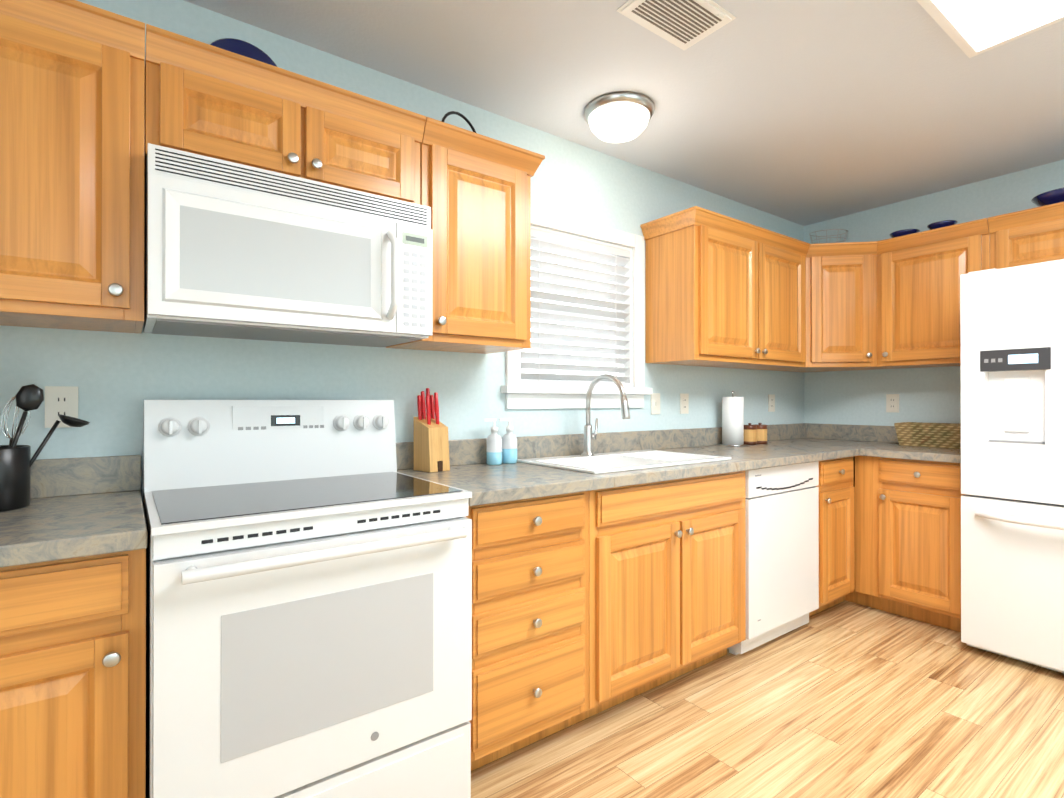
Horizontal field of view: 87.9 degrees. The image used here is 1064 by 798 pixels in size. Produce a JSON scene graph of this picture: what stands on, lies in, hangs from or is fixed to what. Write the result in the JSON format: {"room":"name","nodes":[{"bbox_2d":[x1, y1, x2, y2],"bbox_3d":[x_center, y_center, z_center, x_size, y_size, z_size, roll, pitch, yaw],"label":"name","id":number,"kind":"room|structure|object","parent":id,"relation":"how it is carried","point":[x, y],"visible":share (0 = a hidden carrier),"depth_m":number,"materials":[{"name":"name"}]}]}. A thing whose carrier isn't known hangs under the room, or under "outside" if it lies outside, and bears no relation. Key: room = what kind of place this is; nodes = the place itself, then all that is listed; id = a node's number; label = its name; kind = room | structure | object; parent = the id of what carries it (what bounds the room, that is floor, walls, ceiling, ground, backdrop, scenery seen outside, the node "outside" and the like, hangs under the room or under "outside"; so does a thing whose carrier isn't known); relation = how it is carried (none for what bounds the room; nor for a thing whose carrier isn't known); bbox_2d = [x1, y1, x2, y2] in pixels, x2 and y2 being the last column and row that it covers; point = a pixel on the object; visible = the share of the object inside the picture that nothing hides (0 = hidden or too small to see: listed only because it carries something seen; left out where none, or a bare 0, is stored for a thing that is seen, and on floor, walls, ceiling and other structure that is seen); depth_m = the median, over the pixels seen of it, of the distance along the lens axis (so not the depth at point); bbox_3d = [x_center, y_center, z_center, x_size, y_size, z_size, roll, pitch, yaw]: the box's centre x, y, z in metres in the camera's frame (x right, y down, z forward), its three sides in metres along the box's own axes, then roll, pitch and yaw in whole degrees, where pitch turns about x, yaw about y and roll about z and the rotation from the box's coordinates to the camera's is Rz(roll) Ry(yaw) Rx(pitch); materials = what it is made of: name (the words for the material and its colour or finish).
{"room":"kitchen","nodes":[
{"label":"kitchen","id":0,"kind":"room"},
{"bbox_2d":[0,0,803,501],"bbox_3d":[-0.288,-0.030,2.399,5.740,2.440,0.120,0,0,-36],"label":"wall","id":1,"kind":"structure","parent":0,"point":[116,378],"depth_m":2.11,"materials":[{"name":"blue paint"}]},
{"bbox_2d":[45,386,77,427],"bbox_3d":[-1.324,0.022,1.555,0.072,0.116,0.008,0,0,-36],"label":"electrical outlet","id":2,"kind":"object","parent":1,"relation":"attached to","point":[62,400],"visible":0.77,"depth_m":1.55,"materials":[{"name":"white plastic"}]},
{"bbox_2d":[0,0,544,353],"bbox_3d":[-1.156,-0.568,1.459,2.734,0.741,0.365,0,0,-36],"label":"upper cabinet","id":3,"kind":"object","parent":1,"relation":"attached to","point":[94,101],"visible":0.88,"depth_m":1.43,"materials":[{"name":"brown wood"}]},
{"bbox_2d":[210,38,276,66],"bbox_3d":[-0.927,-1.057,1.786,0.230,0.225,0.057,0,0,-36],"label":"plate","id":4,"kind":"object","parent":3,"relation":"on","point":[242,48],"visible":0.15,"depth_m":1.80,"materials":[{"name":"blue ceramic"}]},
{"bbox_2d":[143,143,432,346],"bbox_3d":[-0.731,-0.410,1.704,0.756,0.428,0.468,0,0,-36],"label":"over-the-range microwave","id":5,"kind":"object","parent":3,"relation":"attached to","point":[236,250],"visible":0.98,"depth_m":1.52,"materials":[{"name":"white plastic"}]},
{"bbox_2d":[442,111,475,132],"bbox_3d":[-0.272,-1.018,2.127,0.144,0.160,0.231,0,0,34],"label":"wire basket","id":6,"kind":"object","parent":3,"relation":"on","point":[460,115],"visible":0.12,"depth_m":2.12,"materials":[{"name":"black metal"}]},
{"bbox_2d":[31,423,807,497],"bbox_3d":[-0.246,0.222,2.340,5.455,0.105,0.020,0,0,-36],"label":"backsplash","id":7,"kind":"structure","parent":1,"relation":"attached to","point":[86,475],"depth_m":2.28,"materials":[{"name":"grey stone"}]},
{"bbox_2d":[501,208,652,408],"bbox_3d":[0.222,-0.412,2.728,0.930,0.915,0.155,0,0,-36],"label":"window unit","id":8,"kind":"structure","parent":1,"relation":"in","point":[551,391],"depth_m":2.73,"materials":[{"name":"white paint"}]},
{"bbox_2d":[651,393,659,413],"bbox_3d":[0.679,0.026,3.025,0.072,0.116,0.012,0,0,-36],"label":"light switch","id":9,"kind":"object","parent":1,"relation":"attached to","point":[655,403],"visible":0.9,"depth_m":3.02,"materials":[{"name":"white plastic"}]},
{"bbox_2d":[680,393,688,413],"bbox_3d":[0.875,0.027,3.172,0.072,0.116,0.008,0,0,-36],"label":"electrical outlet","id":10,"kind":"object","parent":1,"relation":"attached to","point":[684,403],"visible":1,"depth_m":3.17,"materials":[{"name":"white plastic"}]},
{"bbox_2d":[768,395,774,411],"bbox_3d":[1.613,0.028,3.714,0.072,0.116,0.008,0,0,-36],"label":"electrical outlet","id":11,"kind":"object","parent":1,"relation":"attached to","point":[771,403],"visible":1,"depth_m":3.71,"materials":[{"name":"white plastic"}]},
{"bbox_2d":[184,0,1063,225],"bbox_3d":[1.110,-1.305,0.500,5.740,0.100,4.840,0,0,-36],"label":"ceiling","id":12,"kind":"structure","parent":0,"point":[804,112],"depth_m":2.18,"materials":[{"name":"white paint"}]},
{"bbox_2d":[584,91,654,142],"bbox_3d":[0.376,-1.189,2.393,0.304,0.122,0.304,0,0,-36],"label":"dome ceiling light","id":13,"kind":"object","parent":12,"relation":"attached to","point":[618,117],"visible":1,"depth_m":2.31,"materials":[{"name":"white glass"}]},
{"bbox_2d":[616,0,735,49],"bbox_3d":[0.470,-1.245,1.793,0.340,0.014,0.210,0,0,-36],"label":"ceiling vent","id":14,"kind":"object","parent":12,"relation":"in","point":[683,24],"visible":1,"depth_m":1.80,"materials":[{"name":"beige metal"}]},
{"bbox_2d":[916,0,1063,57],"bbox_3d":[1.362,-1.245,1.213,1.310,0.016,1.010,0,0,-36],"label":"recessed light","id":15,"kind":"object","parent":12,"relation":"in","point":[971,28],"visible":1,"depth_m":1.79,"materials":[{"name":"white paint"}]},
{"bbox_2d":[592,470,743,541],"bbox_3d":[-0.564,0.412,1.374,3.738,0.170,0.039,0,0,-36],"label":"drawer front","id":16,"kind":"structure","parent":0,"relation":"attached to","point":[625,509],"depth_m":2.15,"materials":[{"name":"brown wood"}]},
{"bbox_2d":[471,600,1063,797],"bbox_3d":[1.110,1.235,0.494,5.740,0.100,4.840,0,0,-36],"label":"floor","id":17,"kind":"structure","parent":0,"point":[846,699],"depth_m":1.99,"materials":[{"name":"brown wood"}]},
{"bbox_2d":[143,400,471,797],"bbox_3d":[-0.655,0.595,1.598,0.756,1.185,0.725,0,0,-36],"label":"range","id":18,"kind":"object","parent":17,"relation":"on","point":[308,598],"visible":1,"depth_m":1.38,"materials":[{"name":"white metal"}]},
{"bbox_2d":[727,461,818,654],"bbox_3d":[1.052,0.757,2.922,0.632,0.868,0.612,0,0,-36],"label":"dishwasher","id":19,"kind":"object","parent":17,"relation":"on","point":[782,545],"visible":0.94,"depth_m":2.65,"materials":[{"name":"white metal"}]},
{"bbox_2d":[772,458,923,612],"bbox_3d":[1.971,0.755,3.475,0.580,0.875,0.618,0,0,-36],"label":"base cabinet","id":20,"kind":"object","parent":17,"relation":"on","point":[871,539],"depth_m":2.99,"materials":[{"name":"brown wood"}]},
{"bbox_2d":[0,490,146,569],"bbox_3d":[-1.624,0.304,0.940,1.575,0.068,0.643,0,0,-36],"label":"countertop","id":21,"kind":"structure","parent":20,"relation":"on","point":[65,527],"depth_m":1.16,"materials":[{"name":"grey stone"}]},
{"bbox_2d":[0,384,89,511],"bbox_3d":[-1.299,0.084,1.382,0.302,0.374,0.132,0,0,-36],"label":"utensil crock","id":22,"kind":"object","parent":21,"relation":"on","point":[16,462],"visible":1,"depth_m":1.37,"materials":[{"name":"black plastic"}]},
{"bbox_2d":[397,438,895,505],"bbox_3d":[0.891,0.295,2.789,3.133,0.040,0.643,0,0,-36],"label":"countertop","id":23,"kind":"structure","parent":20,"relation":"on","point":[489,485],"depth_m":2.08,"materials":[{"name":"grey stone"}]},
{"bbox_2d":[414,388,449,472],"bbox_3d":[-0.384,0.115,2.116,0.110,0.316,0.092,0,0,44],"label":"knife block","id":24,"kind":"object","parent":23,"relation":"on","point":[431,446],"visible":1,"depth_m":2.09,"materials":[{"name":"brown wood"}]},
{"bbox_2d":[484,418,501,464],"bbox_3d":[-0.163,0.178,2.312,0.078,0.192,0.066,0,0,-21],"label":"soap bottle","id":25,"kind":"object","parent":23,"relation":"on","point":[494,447],"visible":1,"depth_m":2.29,"materials":[{"name":"white plastic"}]},
{"bbox_2d":[499,418,516,463],"bbox_3d":[-0.102,0.178,2.363,0.078,0.192,0.066,0,0,-21],"label":"soap bottle","id":26,"kind":"object","parent":23,"relation":"on","point":[509,447],"visible":0.94,"depth_m":2.34,"materials":[{"name":"white plastic"}]},
{"bbox_2d":[576,374,629,453],"bbox_3d":[0.345,0.075,2.498,0.102,0.375,0.293,0,0,-36],"label":"faucet","id":27,"kind":"object","parent":23,"relation":"on","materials":[{"name":"silver metal"}]},
{"bbox_2d":[517,450,731,521],"bbox_3d":[0.419,0.351,2.449,0.840,0.178,0.495,0,0,-36],"label":"sink","id":28,"kind":"object","parent":23,"relation":"in","point":[630,467],"depth_m":2.24,"materials":[{"name":"white ceramic"}]},
{"bbox_2d":[719,391,745,446],"bbox_3d":[1.191,0.114,3.274,0.150,0.325,0.150,0,0,-36],"label":"paper towel","id":29,"kind":"object","parent":23,"relation":"on","point":[732,421],"visible":0.98,"depth_m":3.22,"materials":[{"name":"white paper"}]},
{"bbox_2d":[744,423,756,444],"bbox_3d":[1.326,0.211,3.361,0.082,0.130,0.082,0,0,-36],"label":"jar","id":30,"kind":"object","parent":23,"relation":"on","point":[750,434],"visible":0.81,"depth_m":3.33,"materials":[{"name":"brown wood"}]},
{"bbox_2d":[753,423,766,443],"bbox_3d":[1.408,0.211,3.409,0.082,0.130,0.082,0,0,-36],"label":"jar","id":31,"kind":"object","parent":23,"relation":"on","point":[761,433],"visible":0.71,"depth_m":3.37,"materials":[{"name":"brown wood"}]},
{"bbox_2d":[860,442,960,465],"bbox_3d":[2.231,0.296,3.068,0.643,0.040,0.495,0,0,-36],"label":"countertop","id":32,"kind":"structure","parent":20,"relation":"on","point":[913,453],"depth_m":2.94,"materials":[{"name":"grey stone"}]},
{"bbox_2d":[894,422,960,448],"bbox_3d":[2.341,0.209,3.213,0.203,0.134,0.341,0,0,-36],"label":"basket","id":33,"kind":"object","parent":32,"relation":"on","point":[937,435],"visible":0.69,"depth_m":3.16,"materials":[{"name":"wicker"}]},
{"bbox_2d":[960,259,1063,672],"bbox_3d":[2.553,0.296,2.429,0.821,1.787,0.905,0,0,-36],"label":"fridge","id":34,"kind":"object","parent":17,"relation":"on","point":[1012,458],"visible":1,"depth_m":2.44,"materials":[{"name":"white metal"}]},
{"bbox_2d":[876,458,963,501],"bbox_3d":[2.024,0.415,2.880,0.039,0.170,0.380,0,0,-36],"label":"drawer","id":35,"kind":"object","parent":0,"relation":"attached to","point":[930,479],"depth_m":2.86,"materials":[{"name":"brown wood"}]},
{"bbox_2d":[804,160,1063,425],"bbox_3d":[3.374,-0.031,2.162,0.120,2.440,4.600,0,0,-36],"label":"wall","id":36,"kind":"structure","parent":0,"point":[926,395],"depth_m":3.44,"materials":[{"name":"blue paint"}]},
{"bbox_2d":[640,202,1063,371],"bbox_3d":[1.894,-0.565,2.624,1.716,0.741,2.100,0,0,-36],"label":"upper cabinet","id":37,"kind":"object","parent":36,"relation":"attached to","point":[722,291],"visible":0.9,"depth_m":3.02,"materials":[{"name":"brown wood"}]},
{"bbox_2d":[809,229,847,243],"bbox_3d":[1.855,-0.988,3.455,0.224,0.106,0.144,0,0,9],"label":"wire basket","id":38,"kind":"object","parent":37,"relation":"on","point":[837,237],"visible":0.67,"depth_m":3.43,"materials":[{"name":"silver metal"}]},
{"bbox_2d":[889,229,919,237],"bbox_3d":[2.201,-0.959,3.262,0.150,0.048,0.150,0,0,-36],"label":"bowl","id":39,"kind":"object","parent":37,"relation":"on","point":[901,233],"visible":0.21,"depth_m":3.21,"materials":[{"name":"blue ceramic"}]},
{"bbox_2d":[927,220,957,229],"bbox_3d":[2.305,-0.959,3.103,0.140,0.048,0.140,0,0,-36],"label":"bowl","id":40,"kind":"object","parent":37,"relation":"on","point":[936,225],"visible":0.44,"depth_m":3.06,"materials":[{"name":"blue ceramic"}]},
{"bbox_2d":[987,202,1063,268],"bbox_3d":[2.776,-0.773,2.565,0.365,0.326,0.960,0,0,-36],"label":"wall cabinet","id":41,"kind":"object","parent":37,"relation":"in","point":[1033,235],"depth_m":2.74,"materials":[{"name":"brown wood"}]},
{"bbox_2d":[1031,187,1063,206],"bbox_3d":[2.626,-0.973,2.718,0.250,0.073,0.250,0,0,-36],"label":"bowl","id":42,"kind":"object","parent":37,"relation":"on","point":[1050,197],"visible":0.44,"depth_m":2.69,"materials":[{"name":"blue ceramic"}]},
{"bbox_2d":[808,423,897,441],"bbox_3d":[2.292,0.225,3.511,0.020,0.105,1.138,0,0,-36],"label":"backsplash","id":43,"kind":"structure","parent":36,"relation":"attached to","point":[857,433],"depth_m":3.68,"materials":[{"name":"grey stone"}]},
{"bbox_2d":[886,394,898,412],"bbox_3d":[2.296,0.028,3.516,0.008,0.116,0.072,0,0,-36],"label":"electrical outlet","id":44,"kind":"object","parent":36,"relation":"attached to","point":[892,402],"visible":1,"depth_m":3.51,"materials":[{"name":"white plastic"}]},
{"label":"outside","id":45,"kind":"structure","parent":0,"visible":0},
{"bbox_2d":[522,247,615,375],"bbox_3d":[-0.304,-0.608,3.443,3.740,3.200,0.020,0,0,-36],"label":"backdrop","id":46,"kind":"structure","parent":45,"point":[568,352],"depth_m":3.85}
]}

